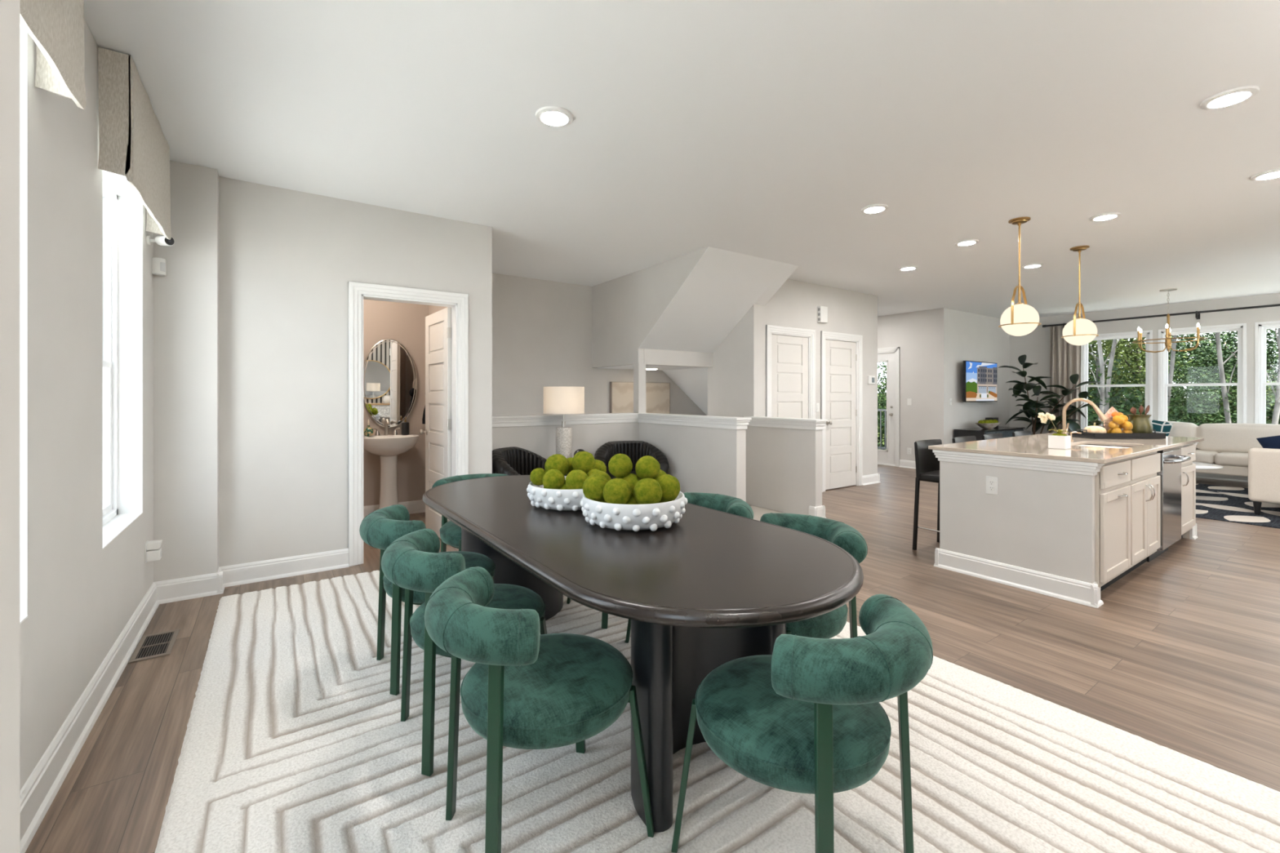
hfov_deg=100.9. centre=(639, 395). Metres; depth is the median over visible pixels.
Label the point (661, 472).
moss ball
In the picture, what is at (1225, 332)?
tree
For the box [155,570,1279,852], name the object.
area rug
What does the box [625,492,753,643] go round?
dining chair
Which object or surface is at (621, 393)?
canvas art
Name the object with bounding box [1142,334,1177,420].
tree
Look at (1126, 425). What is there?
lemon
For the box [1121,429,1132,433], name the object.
lemon
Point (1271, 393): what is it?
tree
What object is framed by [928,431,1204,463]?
island countertop
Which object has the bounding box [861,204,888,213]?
recessed light
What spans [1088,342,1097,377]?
tree
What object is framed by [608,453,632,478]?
moss ball
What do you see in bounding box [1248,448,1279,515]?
sofa
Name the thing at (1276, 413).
tree
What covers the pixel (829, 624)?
dining chair
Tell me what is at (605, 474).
moss ball
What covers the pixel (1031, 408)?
rubber plant
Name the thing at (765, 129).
ceiling
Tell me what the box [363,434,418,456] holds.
basin
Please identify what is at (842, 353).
door
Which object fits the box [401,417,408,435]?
soap dispenser
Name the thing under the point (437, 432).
door
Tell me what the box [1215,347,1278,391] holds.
tree
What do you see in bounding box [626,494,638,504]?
moss ball
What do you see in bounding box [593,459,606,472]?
moss ball
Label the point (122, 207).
window
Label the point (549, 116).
recessed light
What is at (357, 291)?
door frame
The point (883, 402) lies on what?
shrub
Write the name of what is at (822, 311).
door chime
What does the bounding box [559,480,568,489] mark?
moss ball
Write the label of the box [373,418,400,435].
faucet
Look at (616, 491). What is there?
moss ball
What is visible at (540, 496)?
bowl
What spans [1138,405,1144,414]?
wooden spoon
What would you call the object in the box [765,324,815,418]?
door
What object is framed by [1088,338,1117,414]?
tree
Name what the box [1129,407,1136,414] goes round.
wooden spoon
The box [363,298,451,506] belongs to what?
wall
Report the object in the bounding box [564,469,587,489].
moss ball
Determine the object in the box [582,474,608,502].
moss ball
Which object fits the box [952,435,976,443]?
bar stool
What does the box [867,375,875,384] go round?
thermostat
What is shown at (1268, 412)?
shrub
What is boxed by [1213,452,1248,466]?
seat cushion
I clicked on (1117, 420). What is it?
lemon
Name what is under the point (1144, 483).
base cabinet
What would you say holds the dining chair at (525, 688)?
on the area rug at (296, 740)
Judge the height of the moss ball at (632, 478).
0.106 m
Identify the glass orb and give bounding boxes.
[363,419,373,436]
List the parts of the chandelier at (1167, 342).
arm, arm, chain, arm, arm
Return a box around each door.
[418,306,451,538]
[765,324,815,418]
[821,330,862,492]
[877,346,899,466]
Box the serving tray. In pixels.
[1068,428,1165,439]
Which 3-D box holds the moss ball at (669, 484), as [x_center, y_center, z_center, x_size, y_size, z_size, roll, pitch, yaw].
[0.109,0.381,2.174,0.113,0.114,0.113,0,0,-1]
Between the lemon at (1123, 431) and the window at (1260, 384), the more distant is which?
the window at (1260, 384)
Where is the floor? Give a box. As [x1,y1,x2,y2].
[25,464,1279,852]
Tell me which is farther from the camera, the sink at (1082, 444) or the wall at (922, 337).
the wall at (922, 337)
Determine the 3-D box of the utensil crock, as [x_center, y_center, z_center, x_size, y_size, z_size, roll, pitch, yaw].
[4.460,0.270,4.723,0.176,0.197,0.176,0,0,-35]
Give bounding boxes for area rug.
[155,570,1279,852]
[1195,483,1279,528]
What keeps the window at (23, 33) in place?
in the wall at (82, 595)
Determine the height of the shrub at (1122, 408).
5.622 m
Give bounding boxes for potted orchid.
[1037,412,1071,449]
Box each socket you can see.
[988,480,994,484]
[988,485,994,490]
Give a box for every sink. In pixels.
[363,434,418,509]
[1076,444,1132,447]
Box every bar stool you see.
[912,439,942,550]
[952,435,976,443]
[982,433,1003,439]
[1012,431,1031,436]
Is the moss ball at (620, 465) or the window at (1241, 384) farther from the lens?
the window at (1241, 384)
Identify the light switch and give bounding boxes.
[815,403,819,412]
[906,398,911,404]
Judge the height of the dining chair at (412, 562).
0.728 m
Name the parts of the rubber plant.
stem, stem, stem, stem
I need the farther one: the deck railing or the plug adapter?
the deck railing
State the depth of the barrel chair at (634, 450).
5.71 m
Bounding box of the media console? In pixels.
[953,426,1025,440]
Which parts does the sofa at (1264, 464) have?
leg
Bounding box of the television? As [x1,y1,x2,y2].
[963,360,997,402]
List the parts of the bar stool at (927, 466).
leg, backrest, seat, leg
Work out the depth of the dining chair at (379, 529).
2.27 m
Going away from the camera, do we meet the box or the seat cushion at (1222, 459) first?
the seat cushion at (1222, 459)
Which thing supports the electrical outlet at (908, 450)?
attached to the wall at (922, 337)
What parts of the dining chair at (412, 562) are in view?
leg, backrest, leg, seat, leg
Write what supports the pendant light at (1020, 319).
hanging from the ceiling at (765, 129)
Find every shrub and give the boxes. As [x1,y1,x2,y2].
[877,374,886,449]
[1087,354,1236,426]
[1168,360,1279,424]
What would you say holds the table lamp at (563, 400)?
on the side table
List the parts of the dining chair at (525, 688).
leg, backrest, leg, seat, leg, leg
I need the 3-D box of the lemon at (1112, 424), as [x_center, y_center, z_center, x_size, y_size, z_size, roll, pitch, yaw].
[4.215,0.268,4.704,0.080,0.076,0.075,0,0,-25]
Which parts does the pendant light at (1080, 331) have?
globe, rod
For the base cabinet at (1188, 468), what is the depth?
4.53 m
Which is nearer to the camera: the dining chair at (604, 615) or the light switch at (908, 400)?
the dining chair at (604, 615)
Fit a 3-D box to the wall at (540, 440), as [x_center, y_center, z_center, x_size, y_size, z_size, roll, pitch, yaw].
[-0.800,1.645,5.710,2.076,2.665,0.110,0,0,-35]
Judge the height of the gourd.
0.128 m
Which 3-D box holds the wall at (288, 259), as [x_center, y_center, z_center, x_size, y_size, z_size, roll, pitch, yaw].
[-2.266,-0.092,3.972,2.314,2.740,0.110,0,0,-35]
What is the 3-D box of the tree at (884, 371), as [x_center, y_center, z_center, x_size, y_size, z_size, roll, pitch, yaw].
[8.445,0.101,16.965,3.424,7.589,5.361,0,0,3]
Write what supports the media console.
on the floor
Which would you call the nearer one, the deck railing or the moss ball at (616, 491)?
the moss ball at (616, 491)
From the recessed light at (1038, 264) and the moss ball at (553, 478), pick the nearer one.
the moss ball at (553, 478)
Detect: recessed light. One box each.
[535,106,573,127]
[645,367,658,369]
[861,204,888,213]
[898,266,917,271]
[955,239,978,246]
[1022,262,1043,268]
[1089,212,1121,221]
[1200,85,1259,110]
[1249,168,1279,181]
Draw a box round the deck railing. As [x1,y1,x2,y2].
[877,408,886,448]
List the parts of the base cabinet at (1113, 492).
door, drawer, pull handle, pull handle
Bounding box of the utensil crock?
[1127,414,1152,433]
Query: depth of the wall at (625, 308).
5.95 m
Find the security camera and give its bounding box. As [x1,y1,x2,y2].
[146,235,174,245]
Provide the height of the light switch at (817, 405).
0.117 m
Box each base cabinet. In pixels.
[1077,444,1160,569]
[1095,458,1130,587]
[1181,443,1195,535]
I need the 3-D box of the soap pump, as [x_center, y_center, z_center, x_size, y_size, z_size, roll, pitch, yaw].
[3.611,0.340,4.389,0.032,0.080,0.087,0,0,-35]
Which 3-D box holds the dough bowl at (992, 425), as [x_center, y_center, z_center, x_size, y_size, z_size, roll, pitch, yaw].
[6.009,0.522,9.121,0.720,0.100,0.240,0,0,-35]
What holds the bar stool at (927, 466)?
on the floor
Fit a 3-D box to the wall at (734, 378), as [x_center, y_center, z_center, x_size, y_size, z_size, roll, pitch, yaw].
[0.884,0.658,7.051,0.120,4.240,1.810,0,0,-35]
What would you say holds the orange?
on the cake stand
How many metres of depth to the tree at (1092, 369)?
14.56 m
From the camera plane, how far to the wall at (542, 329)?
6.70 m
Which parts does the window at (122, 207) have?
sash, frame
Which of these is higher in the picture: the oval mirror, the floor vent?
the oval mirror
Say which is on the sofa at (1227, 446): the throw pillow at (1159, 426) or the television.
the throw pillow at (1159, 426)
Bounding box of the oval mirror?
[363,338,417,427]
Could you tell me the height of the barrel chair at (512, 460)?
0.775 m
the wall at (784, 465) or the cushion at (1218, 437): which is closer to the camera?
the wall at (784, 465)
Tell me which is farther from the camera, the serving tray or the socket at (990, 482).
the serving tray
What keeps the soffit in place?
attached to the wall at (625, 308)
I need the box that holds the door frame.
[348,281,468,566]
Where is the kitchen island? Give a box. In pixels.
[932,442,1198,608]
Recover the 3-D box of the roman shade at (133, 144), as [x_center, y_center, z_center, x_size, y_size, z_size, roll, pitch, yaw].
[-2.507,-1.182,2.657,0.111,0.544,1.025,0,0,-35]
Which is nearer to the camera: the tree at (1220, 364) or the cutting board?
the cutting board
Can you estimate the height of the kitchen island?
0.872 m
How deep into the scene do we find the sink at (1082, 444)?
4.28 m
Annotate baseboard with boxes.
[19,567,224,852]
[219,473,880,587]
[898,459,1248,482]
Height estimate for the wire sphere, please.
0.193 m
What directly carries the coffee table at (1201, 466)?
on the area rug at (1213, 502)
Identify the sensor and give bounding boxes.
[151,257,166,275]
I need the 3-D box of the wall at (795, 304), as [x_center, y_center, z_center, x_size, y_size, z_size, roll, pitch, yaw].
[2.433,-0.092,7.099,2.480,2.740,0.120,0,0,-35]
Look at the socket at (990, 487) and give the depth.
3.66 m
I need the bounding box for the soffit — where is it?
[638,246,798,352]
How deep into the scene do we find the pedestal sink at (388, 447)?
5.33 m
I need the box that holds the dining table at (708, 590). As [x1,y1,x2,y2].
[422,475,863,832]
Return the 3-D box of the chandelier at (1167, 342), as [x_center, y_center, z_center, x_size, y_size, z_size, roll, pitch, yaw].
[7.298,-1.031,7.302,0.743,0.860,0.743,0,0,-32]
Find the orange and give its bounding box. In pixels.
[1111,412,1119,417]
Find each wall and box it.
[0,0,218,852]
[218,176,492,567]
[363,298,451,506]
[492,273,706,415]
[492,422,638,459]
[591,246,746,502]
[707,303,760,417]
[746,426,822,515]
[760,279,877,475]
[877,307,948,461]
[948,308,1009,444]
[1009,293,1279,435]
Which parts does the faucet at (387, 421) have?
handle, spout, handle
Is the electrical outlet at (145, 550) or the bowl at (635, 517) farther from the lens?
the electrical outlet at (145, 550)
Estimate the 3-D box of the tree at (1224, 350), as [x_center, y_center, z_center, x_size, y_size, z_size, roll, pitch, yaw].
[14.013,-0.127,16.390,5.136,8.066,5.342,0,0,2]
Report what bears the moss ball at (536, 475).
in the bowl at (540, 496)
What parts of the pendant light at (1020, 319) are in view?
rod, globe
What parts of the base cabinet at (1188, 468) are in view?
pull handle, drawer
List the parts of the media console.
door, door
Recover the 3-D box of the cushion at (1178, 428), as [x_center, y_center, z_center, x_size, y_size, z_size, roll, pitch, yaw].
[8.066,0.625,8.229,0.300,0.465,0.915,0,0,-35]
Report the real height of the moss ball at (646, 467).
0.105 m
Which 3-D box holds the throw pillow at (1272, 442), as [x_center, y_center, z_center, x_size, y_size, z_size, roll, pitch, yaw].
[6.933,0.618,5.550,0.194,0.589,0.600,0,0,-20]
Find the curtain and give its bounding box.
[1048,325,1081,432]
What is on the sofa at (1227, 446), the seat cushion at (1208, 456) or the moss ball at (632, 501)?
the seat cushion at (1208, 456)
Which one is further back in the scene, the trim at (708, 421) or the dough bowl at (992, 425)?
the dough bowl at (992, 425)
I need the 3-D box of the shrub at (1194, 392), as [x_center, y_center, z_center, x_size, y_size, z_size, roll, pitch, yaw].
[12.831,1.430,12.333,2.219,4.918,3.474,0,0,-21]
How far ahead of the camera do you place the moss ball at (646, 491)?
2.05 m
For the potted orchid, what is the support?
on the island countertop
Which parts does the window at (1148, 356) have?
sash, sash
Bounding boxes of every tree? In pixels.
[877,361,886,445]
[877,366,886,444]
[1087,334,1236,419]
[1087,355,1095,390]
[1088,333,1235,421]
[1088,333,1278,403]
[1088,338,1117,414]
[1088,338,1119,426]
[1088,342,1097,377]
[1089,340,1106,422]
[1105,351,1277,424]
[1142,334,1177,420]
[1168,328,1277,413]
[1168,328,1278,422]
[1174,369,1279,422]
[1214,328,1267,423]
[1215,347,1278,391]
[1266,328,1279,424]
[1268,362,1278,388]
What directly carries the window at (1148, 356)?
in the wall at (1035, 345)
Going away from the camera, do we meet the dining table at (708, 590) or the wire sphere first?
the dining table at (708, 590)
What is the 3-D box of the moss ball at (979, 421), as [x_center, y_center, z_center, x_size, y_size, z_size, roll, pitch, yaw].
[5.824,0.472,9.020,0.100,0.100,0.100,0,0,-35]
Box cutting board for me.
[1103,406,1118,433]
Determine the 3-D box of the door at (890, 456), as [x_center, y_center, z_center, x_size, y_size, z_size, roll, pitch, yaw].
[4.369,0.205,9.931,0.208,2.146,1.112,0,0,-35]
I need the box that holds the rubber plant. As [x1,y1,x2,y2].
[999,354,1102,435]
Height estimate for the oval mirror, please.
0.945 m
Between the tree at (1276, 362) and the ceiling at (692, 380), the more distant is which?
the tree at (1276, 362)
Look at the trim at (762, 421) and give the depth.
5.71 m
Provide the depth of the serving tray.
4.59 m
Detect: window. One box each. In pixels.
[19,22,27,624]
[102,169,142,549]
[1080,329,1152,431]
[1157,323,1246,423]
[1254,320,1279,423]
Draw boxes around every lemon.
[1108,421,1119,429]
[1111,427,1122,433]
[1112,415,1124,424]
[1120,414,1128,421]
[1121,421,1133,430]
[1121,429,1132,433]
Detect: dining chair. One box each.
[359,504,495,695]
[381,528,546,776]
[424,566,654,852]
[431,473,508,551]
[566,597,608,629]
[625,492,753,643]
[671,594,933,852]
[760,512,867,638]
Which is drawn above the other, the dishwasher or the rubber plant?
the rubber plant
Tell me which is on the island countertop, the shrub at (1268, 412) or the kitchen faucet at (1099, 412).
the kitchen faucet at (1099, 412)
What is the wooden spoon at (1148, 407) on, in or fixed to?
in the utensil crock
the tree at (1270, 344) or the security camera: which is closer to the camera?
the security camera
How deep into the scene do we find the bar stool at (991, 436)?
5.23 m
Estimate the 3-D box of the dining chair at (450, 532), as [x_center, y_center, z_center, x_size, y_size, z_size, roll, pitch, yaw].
[-1.039,0.899,3.392,0.530,0.728,0.595,0,0,-31]
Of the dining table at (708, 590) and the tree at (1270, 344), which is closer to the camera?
the dining table at (708, 590)
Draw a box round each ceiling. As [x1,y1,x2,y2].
[83,0,1279,318]
[599,364,707,415]
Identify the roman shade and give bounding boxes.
[19,0,86,109]
[97,46,171,239]
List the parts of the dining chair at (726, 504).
leg, backrest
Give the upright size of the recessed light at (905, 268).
0.016 m
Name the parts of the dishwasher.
kick plate, door panel, handle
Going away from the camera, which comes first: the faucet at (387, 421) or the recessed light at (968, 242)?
the recessed light at (968, 242)
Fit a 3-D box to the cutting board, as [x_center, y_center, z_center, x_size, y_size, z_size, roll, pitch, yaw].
[4.316,0.236,4.830,0.150,0.265,0.013,0,0,0]
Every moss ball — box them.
[529,467,546,485]
[542,469,564,489]
[544,453,568,475]
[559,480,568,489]
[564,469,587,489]
[566,457,573,475]
[571,451,595,474]
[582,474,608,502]
[586,468,600,476]
[589,471,611,480]
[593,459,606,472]
[602,477,631,504]
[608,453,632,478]
[621,473,641,495]
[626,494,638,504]
[633,478,662,504]
[635,455,660,479]
[654,469,666,479]
[656,474,679,502]
[977,420,984,423]
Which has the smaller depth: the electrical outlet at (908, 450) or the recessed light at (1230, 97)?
the recessed light at (1230, 97)
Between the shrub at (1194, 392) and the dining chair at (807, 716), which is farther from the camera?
the shrub at (1194, 392)
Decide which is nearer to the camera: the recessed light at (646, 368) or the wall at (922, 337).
the recessed light at (646, 368)
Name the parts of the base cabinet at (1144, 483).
door, pull handle, pull handle, door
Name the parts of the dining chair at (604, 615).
leg, leg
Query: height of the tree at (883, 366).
7.562 m
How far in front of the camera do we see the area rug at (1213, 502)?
5.98 m
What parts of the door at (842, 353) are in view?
knob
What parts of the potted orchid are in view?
pot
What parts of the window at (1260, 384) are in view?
sash, sash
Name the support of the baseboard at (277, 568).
attached to the wall at (288, 259)
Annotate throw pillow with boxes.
[1150,419,1173,435]
[1256,435,1279,448]
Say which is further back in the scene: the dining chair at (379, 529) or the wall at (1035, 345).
the wall at (1035, 345)
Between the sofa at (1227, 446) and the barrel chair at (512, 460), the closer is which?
the barrel chair at (512, 460)
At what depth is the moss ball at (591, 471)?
2.51 m
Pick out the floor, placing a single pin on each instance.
(1180, 653)
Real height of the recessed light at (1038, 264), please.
0.016 m
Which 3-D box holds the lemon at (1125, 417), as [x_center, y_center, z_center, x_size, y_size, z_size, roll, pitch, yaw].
[4.295,0.211,4.703,0.072,0.078,0.080,0,0,36]
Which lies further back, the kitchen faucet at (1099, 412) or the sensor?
the kitchen faucet at (1099, 412)
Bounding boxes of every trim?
[492,413,638,427]
[637,413,751,429]
[743,416,827,430]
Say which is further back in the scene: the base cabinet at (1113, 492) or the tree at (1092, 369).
the tree at (1092, 369)
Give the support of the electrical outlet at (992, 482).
attached to the kitchen island
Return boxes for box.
[985,417,998,426]
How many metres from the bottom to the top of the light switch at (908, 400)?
0.117 m
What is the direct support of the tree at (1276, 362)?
on the ground wooded
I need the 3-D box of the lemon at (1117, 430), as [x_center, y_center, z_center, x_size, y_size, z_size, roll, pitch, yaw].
[4.215,0.328,4.674,0.071,0.094,0.072,0,0,9]
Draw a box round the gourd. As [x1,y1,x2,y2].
[1083,422,1106,433]
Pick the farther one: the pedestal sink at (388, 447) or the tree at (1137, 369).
the tree at (1137, 369)
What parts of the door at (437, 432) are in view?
knob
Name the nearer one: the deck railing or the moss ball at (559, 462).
the moss ball at (559, 462)
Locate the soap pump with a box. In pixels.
[1069,431,1081,440]
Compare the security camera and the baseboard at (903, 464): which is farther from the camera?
the baseboard at (903, 464)
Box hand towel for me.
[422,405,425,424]
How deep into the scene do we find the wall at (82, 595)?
1.95 m
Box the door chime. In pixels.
[817,306,827,323]
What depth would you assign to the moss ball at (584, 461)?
2.52 m
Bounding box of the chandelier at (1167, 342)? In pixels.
[1131,288,1207,352]
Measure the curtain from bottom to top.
2.515 m
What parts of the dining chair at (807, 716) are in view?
leg, seat, leg, backrest, leg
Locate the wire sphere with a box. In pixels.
[573,448,584,455]
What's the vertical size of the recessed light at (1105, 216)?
0.016 m
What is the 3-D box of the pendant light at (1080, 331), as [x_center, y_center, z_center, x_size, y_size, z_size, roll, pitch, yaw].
[4.346,-0.978,5.225,0.290,0.968,0.290,0,0,1]
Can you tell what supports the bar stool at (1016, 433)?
on the floor
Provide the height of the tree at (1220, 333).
8.642 m
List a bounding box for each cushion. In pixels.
[1120,420,1198,448]
[1192,449,1217,463]
[1196,423,1279,453]
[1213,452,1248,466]
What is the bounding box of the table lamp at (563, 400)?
[543,386,584,458]
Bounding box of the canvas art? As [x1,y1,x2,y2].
[609,382,670,413]
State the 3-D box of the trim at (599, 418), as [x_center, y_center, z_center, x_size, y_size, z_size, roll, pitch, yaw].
[-0.800,0.260,5.710,2.076,0.107,0.186,0,0,-35]
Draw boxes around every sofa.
[1120,420,1279,476]
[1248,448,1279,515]
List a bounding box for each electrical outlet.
[144,540,148,563]
[906,447,911,454]
[986,475,998,494]
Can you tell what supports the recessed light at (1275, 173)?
in the ceiling at (765, 129)
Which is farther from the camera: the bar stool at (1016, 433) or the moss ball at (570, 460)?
the bar stool at (1016, 433)
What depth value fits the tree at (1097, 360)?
13.78 m
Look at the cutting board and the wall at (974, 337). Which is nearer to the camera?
the cutting board
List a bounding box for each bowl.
[526,475,583,511]
[580,491,687,531]
[975,422,1000,428]
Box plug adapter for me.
[146,539,162,561]
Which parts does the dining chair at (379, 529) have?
leg, backrest, leg, seat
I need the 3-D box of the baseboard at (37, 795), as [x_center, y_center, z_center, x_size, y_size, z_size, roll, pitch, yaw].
[-1.267,1.212,1.068,0.339,0.133,5.800,0,0,-35]
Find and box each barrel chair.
[492,446,546,475]
[594,440,668,479]
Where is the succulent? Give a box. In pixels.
[1087,420,1108,427]
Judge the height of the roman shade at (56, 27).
0.544 m
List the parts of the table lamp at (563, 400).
stem, lamp shade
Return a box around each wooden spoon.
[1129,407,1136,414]
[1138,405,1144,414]
[1144,404,1150,414]
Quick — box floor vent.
[128,628,179,663]
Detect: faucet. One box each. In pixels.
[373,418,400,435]
[1062,398,1108,434]
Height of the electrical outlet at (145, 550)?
0.117 m
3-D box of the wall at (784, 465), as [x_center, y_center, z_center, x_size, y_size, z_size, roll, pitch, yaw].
[1.571,1.665,5.860,0.110,2.625,0.970,0,0,-35]
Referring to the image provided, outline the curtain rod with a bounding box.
[1042,303,1279,328]
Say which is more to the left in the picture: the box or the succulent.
the box
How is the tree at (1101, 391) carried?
on the ground wooded
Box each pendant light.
[998,217,1041,336]
[1061,245,1098,345]
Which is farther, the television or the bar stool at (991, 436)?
the television
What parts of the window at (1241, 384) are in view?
sash, sash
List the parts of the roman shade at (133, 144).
panel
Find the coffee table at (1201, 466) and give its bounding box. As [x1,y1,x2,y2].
[1192,462,1223,470]
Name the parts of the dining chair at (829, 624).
backrest, seat, leg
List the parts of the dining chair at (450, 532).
leg, seat, leg, backrest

